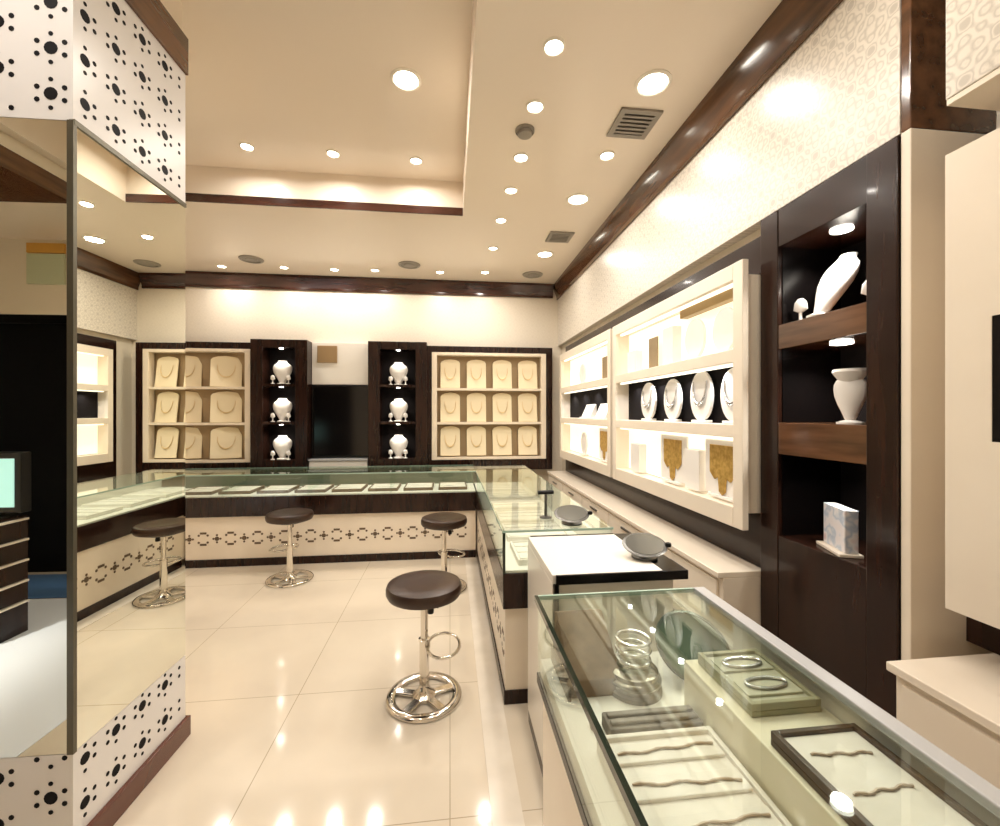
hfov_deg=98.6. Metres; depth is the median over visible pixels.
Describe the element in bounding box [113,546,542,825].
floor
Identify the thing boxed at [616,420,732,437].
shelf
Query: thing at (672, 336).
block
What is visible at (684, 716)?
tray
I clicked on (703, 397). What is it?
necklace
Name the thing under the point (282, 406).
bust
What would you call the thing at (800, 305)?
stand
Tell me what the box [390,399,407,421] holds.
bust
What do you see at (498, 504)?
tray
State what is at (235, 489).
tray
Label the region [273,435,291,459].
bust
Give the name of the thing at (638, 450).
block
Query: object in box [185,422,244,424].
shelf
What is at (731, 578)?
base cabinet
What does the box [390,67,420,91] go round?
recessed light
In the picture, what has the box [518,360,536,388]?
pad
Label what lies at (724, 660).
bangle
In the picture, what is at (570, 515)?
mirror
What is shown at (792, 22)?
trim
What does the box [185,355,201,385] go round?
pad
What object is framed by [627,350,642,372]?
block
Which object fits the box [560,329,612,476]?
wall display
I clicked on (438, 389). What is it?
shelf
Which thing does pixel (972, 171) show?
upper cabinet
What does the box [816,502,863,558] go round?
gift box
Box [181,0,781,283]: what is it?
ceiling
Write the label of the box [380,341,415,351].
shelf
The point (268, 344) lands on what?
shelf
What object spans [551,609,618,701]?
display stand
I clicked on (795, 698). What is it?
tray
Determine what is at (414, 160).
recessed light
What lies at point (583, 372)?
stand
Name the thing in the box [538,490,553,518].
display stand
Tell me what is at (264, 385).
shelf
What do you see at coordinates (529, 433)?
pad
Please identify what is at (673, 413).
stand
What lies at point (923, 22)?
trim
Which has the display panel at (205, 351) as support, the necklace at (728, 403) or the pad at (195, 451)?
the pad at (195, 451)
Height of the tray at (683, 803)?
0.040 m
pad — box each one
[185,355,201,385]
[185,391,201,422]
[185,427,201,458]
[210,356,241,386]
[210,391,241,422]
[210,427,241,458]
[440,359,459,387]
[440,393,459,421]
[440,426,459,455]
[467,360,485,387]
[467,393,485,421]
[467,426,485,455]
[492,360,511,388]
[492,393,511,421]
[492,426,511,455]
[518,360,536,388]
[518,393,536,421]
[518,426,536,454]
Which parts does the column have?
mirror panel, perforated panel, perforated panel, perforated panel, perforated panel, mirror panel, trim, trim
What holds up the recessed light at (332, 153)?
in the ceiling
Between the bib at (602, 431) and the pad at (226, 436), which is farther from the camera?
the pad at (226, 436)
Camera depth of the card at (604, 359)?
3.75 m
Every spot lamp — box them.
[830,225,853,234]
[830,341,853,345]
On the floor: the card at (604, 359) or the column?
the column
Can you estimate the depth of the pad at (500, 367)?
5.27 m
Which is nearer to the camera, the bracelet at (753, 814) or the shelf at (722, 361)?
the bracelet at (753, 814)
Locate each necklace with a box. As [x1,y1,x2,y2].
[642,390,651,408]
[665,387,676,408]
[692,380,706,406]
[723,380,732,406]
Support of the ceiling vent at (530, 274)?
in the ceiling
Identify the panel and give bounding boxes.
[185,341,249,468]
[312,342,367,384]
[427,346,551,468]
[946,0,999,110]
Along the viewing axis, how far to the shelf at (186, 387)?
4.85 m
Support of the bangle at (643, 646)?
on the stand
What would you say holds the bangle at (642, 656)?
on the stand
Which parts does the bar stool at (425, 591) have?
seat, knob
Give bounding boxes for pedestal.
[612,654,661,705]
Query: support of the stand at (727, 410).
on the wall display at (634, 333)
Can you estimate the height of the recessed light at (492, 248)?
0.010 m
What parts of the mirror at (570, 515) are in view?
glass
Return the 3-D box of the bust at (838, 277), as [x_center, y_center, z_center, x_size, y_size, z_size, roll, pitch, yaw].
[1.291,-0.495,1.671,0.236,0.260,0.127,0,0,-17]
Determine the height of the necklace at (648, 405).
0.129 m
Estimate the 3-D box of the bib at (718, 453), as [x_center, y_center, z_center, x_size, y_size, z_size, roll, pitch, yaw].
[1.106,0.277,2.122,0.052,0.285,0.300,0,0,-7]
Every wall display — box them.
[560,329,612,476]
[613,259,760,530]
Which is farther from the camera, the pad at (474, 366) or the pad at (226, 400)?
the pad at (474, 366)
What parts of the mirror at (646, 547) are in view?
glass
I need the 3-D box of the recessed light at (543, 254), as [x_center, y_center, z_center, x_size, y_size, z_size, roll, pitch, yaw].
[0.458,-1.615,4.381,0.174,0.010,0.174,0,0,-7]
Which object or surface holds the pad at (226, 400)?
on the display panel at (205, 351)
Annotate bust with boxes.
[273,361,291,383]
[273,398,291,421]
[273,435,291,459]
[390,362,407,384]
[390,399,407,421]
[390,435,407,457]
[806,252,859,317]
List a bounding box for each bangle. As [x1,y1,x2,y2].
[615,629,651,648]
[615,638,651,658]
[615,647,651,668]
[721,656,761,668]
[744,675,787,689]
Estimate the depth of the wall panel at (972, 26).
1.09 m
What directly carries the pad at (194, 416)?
on the display panel at (205, 351)
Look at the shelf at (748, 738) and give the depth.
0.93 m
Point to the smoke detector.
(525, 133)
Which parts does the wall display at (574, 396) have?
light panel, black panel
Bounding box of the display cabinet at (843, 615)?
[761,136,900,717]
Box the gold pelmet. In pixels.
[680,288,732,318]
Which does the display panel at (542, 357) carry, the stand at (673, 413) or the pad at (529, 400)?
the pad at (529, 400)
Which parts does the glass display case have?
trim, rail, door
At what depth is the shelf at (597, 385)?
4.11 m
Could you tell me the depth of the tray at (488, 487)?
4.52 m
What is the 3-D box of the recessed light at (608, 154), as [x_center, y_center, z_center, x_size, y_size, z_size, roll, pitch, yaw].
[0.672,-1.615,2.700,0.097,0.010,0.097,0,0,-7]
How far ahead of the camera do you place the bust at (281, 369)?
4.92 m
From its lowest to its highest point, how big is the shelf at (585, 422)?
0.060 m
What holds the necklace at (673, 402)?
hanging from the stand at (673, 413)
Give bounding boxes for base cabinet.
[308,457,367,466]
[547,471,760,625]
[886,653,999,788]
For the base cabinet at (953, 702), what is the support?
on the floor
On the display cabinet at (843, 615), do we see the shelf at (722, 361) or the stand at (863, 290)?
the stand at (863, 290)
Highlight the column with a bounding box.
[0,0,190,825]
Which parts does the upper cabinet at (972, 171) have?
dark panel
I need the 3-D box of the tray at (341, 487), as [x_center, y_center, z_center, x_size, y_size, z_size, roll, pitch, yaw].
[-1.588,0.793,4.567,0.300,0.030,0.340,0,0,-7]
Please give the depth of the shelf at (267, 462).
4.85 m
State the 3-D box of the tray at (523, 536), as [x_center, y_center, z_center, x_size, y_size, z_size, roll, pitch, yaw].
[0.228,0.793,2.886,0.400,0.030,0.340,0,0,-7]
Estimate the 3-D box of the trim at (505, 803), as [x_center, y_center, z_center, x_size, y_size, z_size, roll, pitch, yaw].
[0.017,1.498,1.683,0.117,0.004,5.540,0,0,-7]
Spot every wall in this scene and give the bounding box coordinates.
[185,287,561,483]
[562,111,999,567]
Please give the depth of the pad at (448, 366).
5.20 m
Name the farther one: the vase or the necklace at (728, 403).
the necklace at (728, 403)
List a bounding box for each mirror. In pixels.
[554,505,592,525]
[622,533,670,561]
[655,610,729,679]
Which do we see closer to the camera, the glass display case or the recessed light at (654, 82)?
the glass display case
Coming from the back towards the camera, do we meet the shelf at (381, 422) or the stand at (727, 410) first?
the shelf at (381, 422)
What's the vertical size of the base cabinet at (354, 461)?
0.970 m
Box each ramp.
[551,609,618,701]
[580,404,596,417]
[593,403,606,418]
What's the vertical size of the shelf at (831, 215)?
0.156 m
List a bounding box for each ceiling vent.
[238,255,263,263]
[398,261,419,268]
[522,271,542,277]
[545,231,574,242]
[606,107,662,139]
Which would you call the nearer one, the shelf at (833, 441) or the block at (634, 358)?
the shelf at (833, 441)
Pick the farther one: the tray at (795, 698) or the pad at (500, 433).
the pad at (500, 433)
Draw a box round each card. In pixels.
[602,356,606,378]
[649,336,657,367]
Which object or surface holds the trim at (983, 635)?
attached to the wall at (756, 234)
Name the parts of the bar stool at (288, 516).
seat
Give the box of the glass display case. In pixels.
[534,587,999,825]
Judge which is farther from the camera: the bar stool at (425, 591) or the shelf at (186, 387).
the shelf at (186, 387)
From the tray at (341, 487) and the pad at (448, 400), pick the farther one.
the pad at (448, 400)
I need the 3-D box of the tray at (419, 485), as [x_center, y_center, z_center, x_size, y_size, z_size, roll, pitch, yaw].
[-0.873,0.793,4.650,0.300,0.030,0.340,0,0,-7]
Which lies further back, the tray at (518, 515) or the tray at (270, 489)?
the tray at (270, 489)
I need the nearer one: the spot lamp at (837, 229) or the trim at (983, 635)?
the trim at (983, 635)
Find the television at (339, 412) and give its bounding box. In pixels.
[312,385,367,457]
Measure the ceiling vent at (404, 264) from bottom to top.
0.014 m
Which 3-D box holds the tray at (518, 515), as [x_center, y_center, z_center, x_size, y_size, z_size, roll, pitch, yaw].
[0.180,0.793,3.303,0.400,0.030,0.340,0,0,-7]
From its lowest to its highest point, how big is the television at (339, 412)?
0.855 m
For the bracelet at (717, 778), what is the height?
0.005 m
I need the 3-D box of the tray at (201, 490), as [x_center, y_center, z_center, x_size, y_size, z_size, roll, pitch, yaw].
[-3.018,0.793,4.401,0.300,0.030,0.340,0,0,-7]
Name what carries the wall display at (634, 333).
attached to the wall at (756, 234)
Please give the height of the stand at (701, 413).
0.277 m
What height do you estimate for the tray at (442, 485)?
0.030 m
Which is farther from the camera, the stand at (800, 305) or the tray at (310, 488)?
the tray at (310, 488)
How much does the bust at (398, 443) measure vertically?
0.270 m
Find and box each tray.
[185,486,228,494]
[218,485,264,494]
[257,485,299,493]
[294,484,333,492]
[331,483,367,491]
[368,483,400,490]
[403,482,433,490]
[438,482,466,489]
[483,484,524,490]
[486,490,531,499]
[490,499,541,509]
[495,509,553,523]
[501,522,568,541]
[510,540,527,564]
[597,726,791,825]
[602,705,702,734]
[698,649,820,717]
[771,723,987,825]
[816,541,863,558]
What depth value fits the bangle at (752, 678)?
1.02 m
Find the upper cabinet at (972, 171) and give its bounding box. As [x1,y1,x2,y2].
[945,127,999,628]
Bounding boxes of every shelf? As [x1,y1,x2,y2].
[185,386,244,389]
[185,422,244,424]
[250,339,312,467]
[263,339,294,349]
[263,384,294,386]
[263,422,294,424]
[263,458,294,467]
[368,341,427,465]
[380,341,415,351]
[380,385,415,387]
[380,421,415,423]
[380,457,415,465]
[437,388,540,390]
[437,422,540,424]
[561,378,606,392]
[561,418,606,426]
[616,349,732,382]
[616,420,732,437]
[684,659,848,825]
[779,156,865,249]
[779,302,865,349]
[779,422,865,464]
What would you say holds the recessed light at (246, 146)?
in the ceiling
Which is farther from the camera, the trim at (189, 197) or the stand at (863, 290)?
the trim at (189, 197)
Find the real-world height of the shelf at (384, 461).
0.970 m
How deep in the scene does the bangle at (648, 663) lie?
1.23 m
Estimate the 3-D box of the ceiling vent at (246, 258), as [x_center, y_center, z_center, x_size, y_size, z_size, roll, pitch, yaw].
[-2.619,-1.613,4.528,0.240,0.014,0.240,0,0,-7]
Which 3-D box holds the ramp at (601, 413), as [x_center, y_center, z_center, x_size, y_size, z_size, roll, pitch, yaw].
[0.902,-0.016,3.780,0.085,0.136,0.280,0,0,-7]
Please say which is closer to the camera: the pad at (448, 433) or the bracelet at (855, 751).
the bracelet at (855, 751)
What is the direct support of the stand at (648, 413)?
on the wall display at (634, 333)
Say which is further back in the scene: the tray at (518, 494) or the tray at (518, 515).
the tray at (518, 494)
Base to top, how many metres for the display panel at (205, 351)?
1.490 m
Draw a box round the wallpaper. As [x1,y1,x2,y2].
[558,0,901,345]
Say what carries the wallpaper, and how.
attached to the wall at (756, 234)
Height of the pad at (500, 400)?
0.364 m
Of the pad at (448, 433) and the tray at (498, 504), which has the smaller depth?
the tray at (498, 504)
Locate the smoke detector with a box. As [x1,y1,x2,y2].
[515,124,534,139]
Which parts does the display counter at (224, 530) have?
door, glass, baseboard, panel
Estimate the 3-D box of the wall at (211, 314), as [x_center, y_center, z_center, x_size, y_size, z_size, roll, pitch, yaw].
[-2.034,-0.085,5.200,6.360,3.170,0.100,0,0,-7]
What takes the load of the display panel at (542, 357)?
attached to the wall at (211, 314)
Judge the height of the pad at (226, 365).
0.364 m
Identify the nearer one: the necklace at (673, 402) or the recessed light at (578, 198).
the necklace at (673, 402)
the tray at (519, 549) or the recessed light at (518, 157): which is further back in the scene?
the recessed light at (518, 157)
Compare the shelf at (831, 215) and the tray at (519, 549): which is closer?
the shelf at (831, 215)
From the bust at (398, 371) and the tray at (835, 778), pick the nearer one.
the tray at (835, 778)
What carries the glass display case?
on the floor
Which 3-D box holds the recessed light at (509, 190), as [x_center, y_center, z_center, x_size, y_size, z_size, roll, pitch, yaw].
[0.080,-1.615,3.124,0.097,0.010,0.097,0,0,-7]
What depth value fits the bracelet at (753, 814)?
0.80 m
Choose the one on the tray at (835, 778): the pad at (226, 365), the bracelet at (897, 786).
the bracelet at (897, 786)
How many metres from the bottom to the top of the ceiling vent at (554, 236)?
0.012 m
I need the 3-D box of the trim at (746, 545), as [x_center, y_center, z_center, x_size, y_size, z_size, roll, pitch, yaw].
[1.001,-0.050,3.577,0.025,1.500,3.325,0,0,-7]
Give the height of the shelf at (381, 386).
0.030 m
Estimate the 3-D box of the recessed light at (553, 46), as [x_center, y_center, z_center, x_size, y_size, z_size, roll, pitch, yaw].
[0.238,-1.615,1.898,0.097,0.010,0.097,0,0,-7]
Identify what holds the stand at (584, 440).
on the wall display at (574, 396)
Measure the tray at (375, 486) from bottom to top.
0.030 m
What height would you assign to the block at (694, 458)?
0.220 m
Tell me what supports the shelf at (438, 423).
attached to the display panel at (542, 357)
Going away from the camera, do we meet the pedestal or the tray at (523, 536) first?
the pedestal
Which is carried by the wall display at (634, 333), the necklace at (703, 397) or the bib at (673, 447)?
the bib at (673, 447)
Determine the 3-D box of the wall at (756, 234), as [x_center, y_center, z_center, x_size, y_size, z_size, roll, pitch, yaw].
[1.340,-0.060,2.245,0.340,3.120,6.550,0,0,-7]
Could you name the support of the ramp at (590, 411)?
on the wall display at (574, 396)
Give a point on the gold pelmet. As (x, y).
(725, 297)
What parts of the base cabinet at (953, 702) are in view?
drawer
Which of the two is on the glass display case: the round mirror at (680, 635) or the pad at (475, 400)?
the round mirror at (680, 635)
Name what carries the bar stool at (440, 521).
on the floor
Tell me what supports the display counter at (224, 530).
on the floor
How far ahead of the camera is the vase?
1.55 m
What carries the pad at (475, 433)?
on the display panel at (542, 357)
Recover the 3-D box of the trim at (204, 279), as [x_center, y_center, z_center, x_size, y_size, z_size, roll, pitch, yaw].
[-2.201,-1.537,5.092,5.784,0.164,0.074,0,0,-7]
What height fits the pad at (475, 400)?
0.364 m
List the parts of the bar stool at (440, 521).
seat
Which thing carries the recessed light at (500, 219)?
in the ceiling
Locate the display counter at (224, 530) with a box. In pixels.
[185,465,475,568]
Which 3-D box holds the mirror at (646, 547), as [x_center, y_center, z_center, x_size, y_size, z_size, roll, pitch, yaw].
[0.607,0.556,1.780,0.196,0.082,0.144,0,0,11]
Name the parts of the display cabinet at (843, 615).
panel, panel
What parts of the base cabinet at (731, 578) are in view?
drawer, drawer, drawer, drawer, drawer, drawer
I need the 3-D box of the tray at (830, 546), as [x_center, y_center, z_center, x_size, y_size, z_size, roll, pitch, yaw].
[1.252,0.504,1.589,0.075,0.012,0.170,0,0,13]
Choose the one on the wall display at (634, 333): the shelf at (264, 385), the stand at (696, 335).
the stand at (696, 335)
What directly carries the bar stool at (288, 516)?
on the floor
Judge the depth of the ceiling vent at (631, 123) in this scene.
2.39 m
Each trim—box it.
[185,193,462,215]
[185,271,553,297]
[465,558,524,825]
[554,0,842,299]
[566,236,760,567]
[901,0,995,133]
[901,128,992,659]
[966,616,999,654]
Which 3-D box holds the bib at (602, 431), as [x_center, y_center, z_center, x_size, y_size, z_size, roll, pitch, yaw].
[0.917,0.277,3.751,0.052,0.285,0.270,0,0,-7]
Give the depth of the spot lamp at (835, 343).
1.59 m
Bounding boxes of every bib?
[599,428,606,461]
[661,434,688,484]
[705,439,732,501]
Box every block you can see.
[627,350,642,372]
[631,443,646,472]
[663,326,681,364]
[685,448,707,491]
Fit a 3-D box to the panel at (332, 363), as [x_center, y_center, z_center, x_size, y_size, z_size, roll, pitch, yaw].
[-1.878,-0.583,5.114,0.666,0.495,0.103,0,0,-7]
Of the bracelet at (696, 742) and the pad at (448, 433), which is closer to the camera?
the bracelet at (696, 742)
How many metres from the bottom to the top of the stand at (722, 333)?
0.227 m
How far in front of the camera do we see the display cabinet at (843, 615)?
1.62 m
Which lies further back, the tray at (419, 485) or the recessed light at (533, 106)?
the tray at (419, 485)
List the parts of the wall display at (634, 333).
light panel, black panel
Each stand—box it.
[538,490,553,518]
[579,364,586,383]
[580,432,587,454]
[641,383,656,420]
[664,379,682,421]
[685,319,706,359]
[690,371,713,422]
[712,307,732,352]
[720,368,732,423]
[793,298,807,319]
[861,281,865,294]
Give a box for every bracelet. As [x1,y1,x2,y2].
[617,741,712,754]
[632,777,742,785]
[693,812,770,825]
[810,750,872,756]
[853,783,914,795]
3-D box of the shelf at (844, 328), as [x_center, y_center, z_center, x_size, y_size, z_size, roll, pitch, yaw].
[1.329,-0.315,1.618,0.297,0.100,0.383,0,0,-7]
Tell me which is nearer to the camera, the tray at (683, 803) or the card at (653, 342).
the tray at (683, 803)
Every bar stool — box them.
[265,508,313,587]
[386,570,461,722]
[421,512,466,592]
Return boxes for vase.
[831,368,865,423]
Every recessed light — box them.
[239,142,254,150]
[326,149,339,157]
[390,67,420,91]
[409,157,422,164]
[488,246,497,250]
[495,217,506,222]
[504,187,517,193]
[513,152,528,161]
[526,99,543,112]
[536,251,553,257]
[543,36,564,55]
[566,193,589,204]
[599,150,614,159]
[635,69,671,96]

